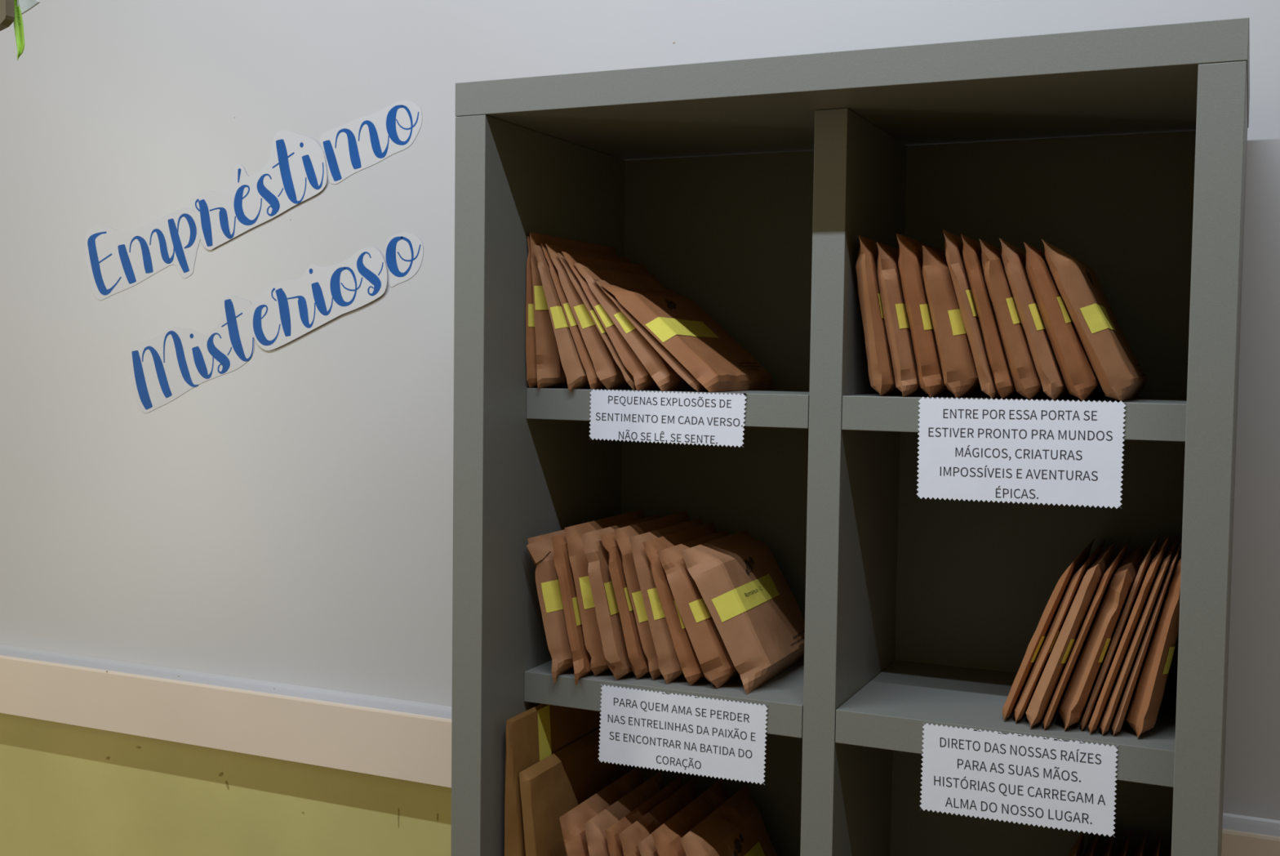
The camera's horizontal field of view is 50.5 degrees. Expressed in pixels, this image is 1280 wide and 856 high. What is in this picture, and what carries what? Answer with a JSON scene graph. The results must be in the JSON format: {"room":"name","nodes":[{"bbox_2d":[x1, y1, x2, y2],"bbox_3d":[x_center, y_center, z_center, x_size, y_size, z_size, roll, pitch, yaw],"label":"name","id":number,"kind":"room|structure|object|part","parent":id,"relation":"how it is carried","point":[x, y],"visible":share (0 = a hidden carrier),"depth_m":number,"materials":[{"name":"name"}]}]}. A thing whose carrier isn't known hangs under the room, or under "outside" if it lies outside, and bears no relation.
{"room":"library","nodes":[
{"label":"library","id":0,"kind":"room"},
{"bbox_2d":[0,0,14,31],"bbox_3d":[-0.536,-1.151,1.109,0.032,1.629,0.009,2,3,24],"label":"wooden plaque","id":1,"kind":"object","parent":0,"point":[6,6],"visible":1,"depth_m":1.14,"materials":[{"name":"wood"}]},
{"bbox_2d":[13,0,24,60],"bbox_3d":[-0.517,-1.138,1.109,0.014,1.656,0.008,2,3,24],"label":"ribbon","id":2,"kind":"object","parent":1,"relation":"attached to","point":[18,21],"visible":1,"depth_m":1.15,"materials":[{"name":"green"}]},
{"bbox_2d":[18,0,39,14],"bbox_3d":[-0.545,-1.152,1.135,0.093,1.631,0.002,2,3,24],"label":"banner","id":3,"kind":"object","parent":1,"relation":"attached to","point":[25,6],"visible":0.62,"depth_m":1.16,"materials":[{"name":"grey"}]},
{"bbox_2d":[0,0,1279,855],"bbox_3d":[-0.011,-0.301,1.936,8.000,3.400,0.120,2,3,24],"label":"wall","id":4,"kind":"structure","parent":0,"point":[286,517],"depth_m":2.14,"materials":[{"name":"white paint"}]},
{"bbox_2d":[84,207,199,300],"bbox_3d":[-0.821,-0.285,2.236,0.252,0.148,0.001,2,3,24],"label":"cutout","id":5,"kind":"object","parent":4,"relation":"attached to","point":[117,260],"visible":1,"depth_m":2.24,"materials":[{"name":"white paper"}]},
{"bbox_2d":[128,294,254,413],"bbox_3d":[-0.731,-0.118,2.203,0.263,0.194,0.001,2,3,24],"label":"cutout","id":6,"kind":"object","parent":4,"relation":"attached to","point":[164,366],"visible":1,"depth_m":2.21,"materials":[{"name":"white paper"}]},
{"bbox_2d":[192,130,327,249],"bbox_3d":[-0.600,-0.373,2.131,0.266,0.182,0.003,2,3,24],"label":"cutout","id":7,"kind":"object","parent":4,"relation":"attached to","point":[295,171],"visible":1,"depth_m":2.12,"materials":[{"name":"white paper"}]},
{"bbox_2d":[249,247,387,350],"bbox_3d":[-0.499,-0.197,2.093,0.262,0.157,0.004,2,3,24],"label":"cutout","id":8,"kind":"object","parent":4,"relation":"attached to","point":[288,310],"visible":1,"depth_m":2.09,"materials":[{"name":"white paper"}]},
{"bbox_2d":[320,100,422,184],"bbox_3d":[-0.407,-0.429,2.042,0.185,0.118,0.001,2,3,24],"label":"cutout","id":9,"kind":"object","parent":4,"relation":"attached to","point":[354,146],"visible":1,"depth_m":2.04,"materials":[{"name":"white paper"}]},
{"bbox_2d":[384,231,423,286],"bbox_3d":[-0.353,-0.251,2.026,0.068,0.081,0.001,2,3,24],"label":"cutout","id":10,"kind":"object","parent":4,"relation":"attached to","point":[403,251],"visible":1,"depth_m":2.03,"materials":[{"name":"white paper"}]},
{"bbox_2d":[0,644,1279,855],"bbox_3d":[-0.054,0.476,1.902,8.000,0.110,0.045,2,3,24],"label":"trim","id":11,"kind":"structure","parent":4,"relation":"attached to","point":[375,735],"depth_m":2.13,"materials":[{"name":"beige paint"}]},
{"bbox_3d":[-0.837,1.504,0.244,8.000,0.050,4.035,2,3,24],"label":"floor","id":12,"kind":"structure","parent":0,"visible":0},
{"bbox_2d":[450,17,1249,855],"bbox_3d":[0.225,0.523,1.550,0.801,1.800,0.370,2,3,24],"label":"bookcase","id":13,"kind":"object","parent":12,"relation":"on","point":[748,188],"visible":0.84,"depth_m":1.55,"materials":[{"name":"grey laminate"}]},
{"bbox_2d":[525,235,537,387],"bbox_3d":[-0.081,-0.140,1.683,0.012,0.176,0.236,2,3,24],"label":"envelope","id":14,"kind":"object","parent":13,"relation":"on","point":[531,348],"visible":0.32,"depth_m":1.58,"materials":[{"name":"paper"}]},
{"bbox_3d":[-0.123,0.529,1.707,0.039,1.763,0.369,2,3,24],"label":"panel","id":15,"kind":"part","parent":13,"relation":"part of","materials":[{"name":"grey laminate"}]},
{"bbox_2d":[526,528,573,682],"bbox_3d":[-0.066,0.208,1.677,0.057,0.167,0.231,2,3,24],"label":"envelope","id":16,"kind":"object","parent":13,"relation":"on","point":[540,548],"visible":0.34,"depth_m":1.58,"materials":[{"name":"paper"}]},
{"bbox_2d":[503,702,601,855],"bbox_3d":[-0.093,0.473,1.689,0.026,0.293,0.300,2,3,24],"label":"envelope","id":17,"kind":"object","parent":13,"relation":"on","point":[532,735],"visible":0.38,"depth_m":1.59,"materials":[{"name":"paper"}]},
{"bbox_2d":[533,244,590,392],"bbox_3d":[-0.049,-0.130,1.661,0.061,0.170,0.235,2,3,24],"label":"envelope","id":18,"kind":"object","parent":13,"relation":"on","point":[573,367],"visible":0.31,"depth_m":1.56,"materials":[{"name":"paper"}]},
{"bbox_2d":[551,533,592,684],"bbox_3d":[-0.041,0.207,1.669,0.044,0.170,0.226,2,3,24],"label":"envelope","id":19,"kind":"object","parent":13,"relation":"on","point":[581,657],"visible":0.31,"depth_m":1.57,"materials":[{"name":"paper"}]},
{"bbox_2d":[529,231,616,390],"bbox_3d":[-0.067,-0.139,1.677,0.030,0.185,0.235,2,3,24],"label":"envelope","id":20,"kind":"object","parent":13,"relation":"on","point":[550,371],"visible":0.31,"depth_m":1.58,"materials":[{"name":"paper"}]},
{"bbox_2d":[519,726,630,855],"bbox_3d":[-0.068,0.505,1.692,0.030,0.229,0.290,2,3,24],"label":"envelope","id":21,"kind":"object","parent":13,"relation":"on","point":[556,784],"visible":0.58,"depth_m":1.62,"materials":[{"name":"paper"}]},
{"bbox_2d":[540,242,623,388],"bbox_3d":[-0.035,-0.135,1.670,0.074,0.168,0.236,2,3,24],"label":"envelope","id":22,"kind":"object","parent":13,"relation":"on","point":[594,382],"visible":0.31,"depth_m":1.56,"materials":[{"name":"paper"}]},
{"bbox_2d":[545,243,631,389],"bbox_3d":[-0.023,-0.134,1.665,0.088,0.167,0.236,2,3,24],"label":"envelope","id":23,"kind":"object","parent":13,"relation":"on","point":[606,369],"visible":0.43,"depth_m":1.56,"materials":[{"name":"paper"}]},
{"bbox_2d":[555,252,636,389],"bbox_3d":[-0.006,-0.128,1.657,0.097,0.157,0.236,2,3,24],"label":"envelope","id":24,"kind":"object","parent":13,"relation":"on","point":[628,378],"visible":0.21,"depth_m":1.55,"materials":[{"name":"paper"}]},
{"bbox_2d":[559,765,643,855],"bbox_3d":[-0.025,0.533,1.655,0.063,0.179,0.226,2,3,24],"label":"envelope","id":25,"kind":"object","parent":13,"relation":"on","point":[575,840],"visible":0.51,"depth_m":1.61,"materials":[{"name":"paper"}]},
{"bbox_2d":[564,508,644,675],"bbox_3d":[-0.020,0.199,1.676,0.051,0.173,0.225,2,3,24],"label":"envelope","id":26,"kind":"object","parent":13,"relation":"on","point":[578,559],"visible":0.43,"depth_m":1.58,"materials":[{"name":"paper"}]},
{"bbox_2d":[561,251,660,390],"bbox_3d":[0.006,-0.128,1.652,0.107,0.158,0.236,2,3,24],"label":"envelope","id":27,"kind":"object","parent":13,"relation":"on","point":[642,377],"visible":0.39,"depth_m":1.55,"materials":[{"name":"paper"}]},
{"bbox_2d":[581,514,659,679],"bbox_3d":[-0.002,0.202,1.654,0.053,0.169,0.225,2,3,24],"label":"envelope","id":28,"kind":"object","parent":13,"relation":"on","point":[608,617],"visible":0.36,"depth_m":1.56,"materials":[{"name":"paper"}]},
{"bbox_2d":[583,770,664,855],"bbox_3d":[0.004,0.536,1.650,0.064,0.173,0.226,2,3,24],"label":"envelope","id":29,"kind":"object","parent":13,"relation":"on","point":[595,827],"visible":0.5,"depth_m":1.61,"materials":[{"name":"paper"}]},
{"bbox_2d":[600,531,649,678],"bbox_3d":[0.023,0.203,1.664,0.054,0.166,0.225,2,3,24],"label":"envelope","id":30,"kind":"object","parent":13,"relation":"on","point":[637,658],"visible":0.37,"depth_m":1.57,"materials":[{"name":"paper"}]},
{"bbox_2d":[573,262,694,390],"bbox_3d":[0.025,-0.121,1.644,0.120,0.145,0.235,2,3,24],"label":"envelope","id":31,"kind":"object","parent":13,"relation":"on","point":[666,378],"visible":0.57,"depth_m":1.54,"materials":[{"name":"paper"}]},
{"bbox_2d":[604,776,682,855],"bbox_3d":[0.028,0.540,1.647,0.057,0.167,0.226,2,3,24],"label":"envelope","id":32,"kind":"object","parent":13,"relation":"on","point":[614,842],"visible":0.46,"depth_m":1.61,"materials":[{"name":"paper"}]},
{"bbox_2d":[637,833,657,855],"bbox_3d":[0.069,0.548,1.644,0.065,0.152,0.226,2,3,24],"label":"envelope","id":33,"kind":"object","parent":13,"relation":"on","point":[646,846],"visible":0.18,"depth_m":1.56,"materials":[{"name":"paper"}]},
{"bbox_2d":[592,278,708,391],"bbox_3d":[0.052,-0.110,1.632,0.129,0.126,0.235,2,3,24],"label":"envelope","id":34,"kind":"object","parent":13,"relation":"on","point":[676,365],"visible":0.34,"depth_m":1.53,"materials":[{"name":"paper"}]},
{"bbox_2d":[613,510,689,679],"bbox_3d":[0.042,0.200,1.670,0.060,0.173,0.226,2,3,24],"label":"envelope","id":35,"kind":"object","parent":13,"relation":"on","point":[622,535],"visible":0.33,"depth_m":1.57,"materials":[{"name":"paper"}]},
{"bbox_2d":[618,779,697,855],"bbox_3d":[0.047,0.542,1.647,0.064,0.163,0.226,2,3,24],"label":"envelope","id":36,"kind":"object","parent":13,"relation":"on","point":[642,827],"visible":0.47,"depth_m":1.63,"materials":[{"name":"paper"}]},
{"bbox_3d":[0.074,0.306,1.658,0.343,0.036,0.267,2,3,24],"label":"shelf","id":37,"kind":"part","parent":13,"relation":"part of","materials":[{"name":"grey laminate"}]},
{"bbox_2d":[628,517,702,683],"bbox_3d":[0.059,0.205,1.650,0.064,0.166,0.226,2,3,24],"label":"envelope","id":38,"kind":"object","parent":13,"relation":"on","point":[669,666],"visible":0.4,"depth_m":1.55,"materials":[{"name":"paper"}]},
{"bbox_2d":[589,388,746,447],"bbox_3d":[0.029,-0.012,1.516,0.191,0.060,0.001,2,3,24],"label":"paper sign","id":39,"kind":"object","parent":13,"relation":"attached to","point":[676,417],"visible":1,"depth_m":1.51,"materials":[{"name":"grey paper"}]},
{"bbox_3d":[0.078,-0.029,1.641,0.343,0.036,0.267,2,3,24],"label":"shelf","id":40,"kind":"part","parent":13,"relation":"part of","materials":[{"name":"grey laminate"}]},
{"bbox_2d":[642,521,716,684],"bbox_3d":[0.079,0.208,1.643,0.069,0.162,0.225,2,3,24],"label":"envelope","id":41,"kind":"object","parent":13,"relation":"on","point":[691,666],"visible":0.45,"depth_m":1.55,"materials":[{"name":"paper"}]},
{"bbox_2d":[598,684,768,784],"bbox_3d":[0.045,0.344,1.525,0.206,0.092,0.001,2,3,24],"label":"paper sign","id":42,"kind":"object","parent":13,"relation":"attached to","point":[695,735],"visible":1,"depth_m":1.52,"materials":[{"name":"grey paper"}]},
{"bbox_2d":[600,283,777,391],"bbox_3d":[0.066,-0.107,1.626,0.140,0.120,0.236,2,3,24],"label":"envelope","id":43,"kind":"object","parent":13,"relation":"on","point":[713,357],"visible":1,"depth_m":1.57,"materials":[{"name":"paper"}]},
{"bbox_2d":[738,361,759,369],"bbox_3d":[0.132,-0.074,1.636,0.011,0.010,0.075,2,3,24],"label":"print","id":44,"kind":"object","parent":43,"relation":"attached to","point":[742,365],"depth_m":1.64,"materials":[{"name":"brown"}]},
{"bbox_2d":[651,777,728,855],"bbox_3d":[0.092,0.542,1.641,0.081,0.166,0.226,2,3,24],"label":"envelope","id":45,"kind":"object","parent":13,"relation":"on","point":[667,837],"visible":0.62,"depth_m":1.62,"materials":[{"name":"paper"}]},
{"bbox_2d":[657,528,739,688],"bbox_3d":[0.102,0.213,1.626,0.084,0.153,0.225,2,3,24],"label":"envelope","id":46,"kind":"object","parent":13,"relation":"on","point":[717,667],"visible":0.46,"depth_m":1.53,"materials":[{"name":"paper"}]},
{"bbox_2d":[680,783,777,855],"bbox_3d":[0.128,0.545,1.633,0.088,0.161,0.226,2,3,24],"label":"envelope","id":47,"kind":"object","parent":13,"relation":"on","point":[736,827],"visible":1,"depth_m":1.64,"materials":[{"name":"paper"}]},
{"bbox_2d":[680,528,804,693],"bbox_3d":[0.137,0.213,1.620,0.101,0.154,0.226,2,3,24],"label":"envelope","id":48,"kind":"object","parent":13,"relation":"on","point":[760,622],"visible":0.98,"depth_m":1.56,"materials":[{"name":"paper"}]},
{"bbox_2d":[791,630,804,646],"bbox_3d":[0.195,0.255,1.639,0.008,0.012,0.075,2,3,24],"label":"print","id":49,"kind":"object","parent":48,"relation":"attached to","point":[797,637],"depth_m":1.63,"materials":[{"name":"brown paper"}]},
{"bbox_3d":[0.236,-0.357,1.503,0.801,0.036,0.370,2,3,24],"label":"panel","id":50,"kind":"part","parent":13,"relation":"part of","materials":[{"name":"grey laminate"}]},
{"bbox_2d":[855,235,902,395],"bbox_3d":[0.288,-0.123,1.526,0.044,0.168,0.235,2,3,24],"label":"envelope","id":51,"kind":"object","parent":13,"relation":"on","point":[880,368],"visible":0.52,"depth_m":1.43,"materials":[{"name":"paper"}]},
{"bbox_2d":[876,242,928,396],"bbox_3d":[0.310,-0.118,1.516,0.048,0.160,0.235,2,3,24],"label":"envelope","id":52,"kind":"object","parent":13,"relation":"on","point":[894,308],"visible":0.48,"depth_m":1.42,"materials":[{"name":"paper"}]},
{"bbox_3d":[0.299,0.492,1.714,0.722,1.678,0.005,2,3,24],"label":"panel","id":53,"kind":"part","parent":13,"relation":"part of","materials":[{"name":"grey wood"}]},
{"bbox_2d":[896,233,953,396],"bbox_3d":[0.332,-0.121,1.506,0.052,0.169,0.236,2,3,24],"label":"envelope","id":54,"kind":"object","parent":13,"relation":"on","point":[910,260],"visible":0.52,"depth_m":1.41,"materials":[{"name":"paper"}]},
{"bbox_2d":[922,245,986,397],"bbox_3d":[0.360,-0.114,1.494,0.059,0.156,0.235,2,3,24],"label":"envelope","id":55,"kind":"object","parent":13,"relation":"on","point":[960,375],"visible":0.56,"depth_m":1.40,"materials":[{"name":"paper"}]},
{"bbox_2d":[942,229,1000,398],"bbox_3d":[0.381,-0.121,1.485,0.057,0.172,0.236,2,3,24],"label":"envelope","id":56,"kind":"object","parent":13,"relation":"on","point":[953,243],"visible":0.48,"depth_m":1.39,"materials":[{"name":"paper"}]},
{"bbox_2d":[960,234,1022,398],"bbox_3d":[0.396,-0.118,1.478,0.054,0.167,0.236,2,3,24],"label":"envelope","id":57,"kind":"object","parent":13,"relation":"on","point":[971,248],"visible":0.42,"depth_m":1.38,"materials":[{"name":"paper"}]},
{"bbox_3d":[0.420,0.319,1.503,0.341,0.036,0.267,2,3,24],"label":"shelf","id":58,"kind":"part","parent":13,"relation":"part of","materials":[{"name":"grey laminate"}]},
{"bbox_2d":[979,239,1047,399],"bbox_3d":[0.416,-0.115,1.469,0.063,0.161,0.236,2,3,24],"label":"envelope","id":59,"kind":"object","parent":13,"relation":"on","point":[1026,379],"visible":0.56,"depth_m":1.37,"materials":[{"name":"paper"}]},
{"bbox_3d":[0.424,-0.016,1.485,0.341,0.036,0.267,2,3,24],"label":"shelf","id":60,"kind":"part","parent":13,"relation":"part of","materials":[{"name":"grey laminate"}]},
{"bbox_2d":[920,722,1118,836],"bbox_3d":[0.381,0.355,1.375,0.194,0.094,0.001,2,3,24],"label":"paper sign","id":61,"kind":"object","parent":13,"relation":"attached to","point":[1054,782],"visible":1,"depth_m":1.37,"materials":[{"name":"grey paper"}]},
{"bbox_2d":[916,396,1125,508],"bbox_3d":[0.379,0.023,1.360,0.203,0.106,0.001,2,3,24],"label":"paper sign","id":62,"kind":"object","parent":13,"relation":"attached to","point":[1068,452],"visible":1,"depth_m":1.36,"materials":[{"name":"grey paper"}]},
{"bbox_2d":[999,238,1073,399],"bbox_3d":[0.436,-0.114,1.460,0.064,0.162,0.235,2,3,24],"label":"envelope","id":63,"kind":"object","parent":13,"relation":"on","point":[1014,258],"visible":0.6,"depth_m":1.36,"materials":[{"name":"paper"}]},
{"bbox_2d":[1002,537,1095,719],"bbox_3d":[0.452,0.216,1.491,0.067,0.171,0.225,2,3,24],"label":"envelope","id":64,"kind":"object","parent":13,"relation":"on","point":[1035,645],"visible":0.74,"depth_m":1.40,"materials":[{"name":"paper"}]},
{"bbox_2d":[1013,539,1105,721],"bbox_3d":[0.461,0.217,1.485,0.067,0.170,0.225,2,3,24],"label":"envelope","id":65,"kind":"object","parent":13,"relation":"on","point":[1022,705],"visible":0.65,"depth_m":1.39,"materials":[{"name":"paper"}]},
{"bbox_2d":[1023,242,1104,400],"bbox_3d":[0.461,-0.111,1.449,0.074,0.157,0.235,2,3,24],"label":"envelope","id":66,"kind":"object","parent":13,"relation":"on","point":[1080,378],"visible":0.67,"depth_m":1.35,"materials":[{"name":"paper"}]},
{"bbox_2d":[1026,541,1115,728],"bbox_3d":[0.468,0.217,1.464,0.068,0.171,0.225,2,3,24],"label":"envelope","id":67,"kind":"object","parent":13,"relation":"on","point":[1043,694],"visible":0.74,"depth_m":1.37,"materials":[{"name":"paper"}]},
{"bbox_2d":[1068,831,1084,855],"bbox_3d":[0.456,0.550,1.516,0.059,0.171,0.210,2,3,24],"label":"envelope","id":68,"kind":"object","parent":13,"relation":"on","point":[1077,849],"visible":0.84,"depth_m":1.54,"materials":[{"name":"paper"}]},
{"bbox_2d":[1042,539,1130,728],"bbox_3d":[0.484,0.216,1.461,0.064,0.174,0.225,2,3,24],"label":"envelope","id":69,"kind":"object","parent":13,"relation":"on","point":[1064,682],"visible":0.83,"depth_m":1.37,"materials":[{"name":"paper"}]},
{"bbox_2d":[1083,832,1099,855],"bbox_3d":[0.471,0.551,1.509,0.059,0.171,0.210,2,3,24],"label":"envelope","id":70,"kind":"object","parent":13,"relation":"on","point":[1091,850],"visible":0.91,"depth_m":1.54,"materials":[{"name":"paper"}]},
{"bbox_2d":[1041,239,1146,400],"bbox_3d":[0.485,-0.111,1.438,0.090,0.160,0.236,2,3,24],"label":"envelope","id":71,"kind":"object","parent":13,"relation":"on","point":[1120,375],"visible":1,"depth_m":1.34,"materials":[{"name":"paper"}]},
{"bbox_2d":[1057,545,1143,729],"bbox_3d":[0.498,0.220,1.457,0.068,0.168,0.225,2,3,24],"label":"envelope","id":72,"kind":"object","parent":13,"relation":"on","point":[1078,692],"visible":0.83,"depth_m":1.36,"materials":[{"name":"paper"}]},
{"bbox_2d":[1099,824,1117,855],"bbox_3d":[0.486,0.551,1.502,0.059,0.171,0.210,2,3,24],"label":"envelope","id":73,"kind":"object","parent":13,"relation":"on","point":[1108,850],"visible":0.95,"depth_m":1.53,"materials":[{"name":"paper"}]},
{"bbox_2d":[1080,533,1159,729],"bbox_3d":[0.519,0.213,1.460,0.059,0.181,0.225,2,3,24],"label":"envelope","id":74,"kind":"object","parent":13,"relation":"on","point":[1144,566],"visible":0.86,"depth_m":1.37,"materials":[{"name":"paper"}]},
{"bbox_2d":[1115,827,1132,855],"bbox_3d":[0.501,0.552,1.495,0.059,0.171,0.210,2,3,24],"label":"envelope","id":75,"kind":"object","parent":13,"relation":"on","point":[1123,851],"visible":1,"depth_m":1.53,"materials":[{"name":"paper"}]},
{"bbox_2d":[1088,533,1170,733],"bbox_3d":[0.525,0.213,1.447,0.062,0.183,0.225,2,3,24],"label":"envelope","id":76,"kind":"object","parent":13,"relation":"on","point":[1152,572],"visible":1,"depth_m":1.35,"materials":[{"name":"paper"}]},
{"bbox_2d":[1099,535,1178,734],"bbox_3d":[0.534,0.215,1.444,0.059,0.180,0.225,2,3,24],"label":"envelope","id":77,"kind":"object","parent":13,"relation":"on","point":[1124,674],"visible":1,"depth_m":1.35,"materials":[{"name":"paper"}]},
{"bbox_2d":[1131,828,1147,855],"bbox_3d":[0.516,0.552,1.489,0.059,0.171,0.210,2,3,24],"label":"envelope","id":78,"kind":"object","parent":13,"relation":"on","point":[1139,851],"visible":1,"depth_m":1.53,"materials":[{"name":"paper"}]},
{"bbox_2d":[1111,539,1182,734],"bbox_3d":[0.543,0.214,1.443,0.054,0.181,0.225,2,3,24],"label":"envelope","id":79,"kind":"object","parent":13,"relation":"on","point":[1130,689],"visible":0.98,"depth_m":1.35,"materials":[{"name":"paper"}]},
{"bbox_2d":[1126,555,1181,737],"bbox_3d":[0.553,0.216,1.439,0.052,0.179,0.225,2,3,24],"label":"envelope","id":80,"kind":"object","parent":13,"relation":"on","point":[1144,708],"visible":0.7,"depth_m":1.34,"materials":[{"name":"paper"}]},
{"bbox_2d":[1150,832,1162,855],"bbox_3d":[0.531,0.553,1.482,0.059,0.171,0.210,2,3,24],"label":"envelope","id":81,"kind":"object","parent":13,"relation":"on","point":[1156,851],"visible":1,"depth_m":1.52,"materials":[{"name":"paper"}]},
{"bbox_2d":[1165,846,1171,855],"bbox_3d":[0.545,0.553,1.476,0.057,0.172,0.210,2,3,24],"label":"envelope","id":82,"kind":"object","parent":13,"relation":"on","point":[1169,853],"visible":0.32,"depth_m":1.52,"materials":[{"name":"paper"}]},
{"bbox_3d":[0.571,0.554,1.395,0.039,1.763,0.369,2,3,24],"label":"panel","id":83,"kind":"part","parent":13,"relation":"part of","materials":[{"name":"grey laminate"}]}
]}

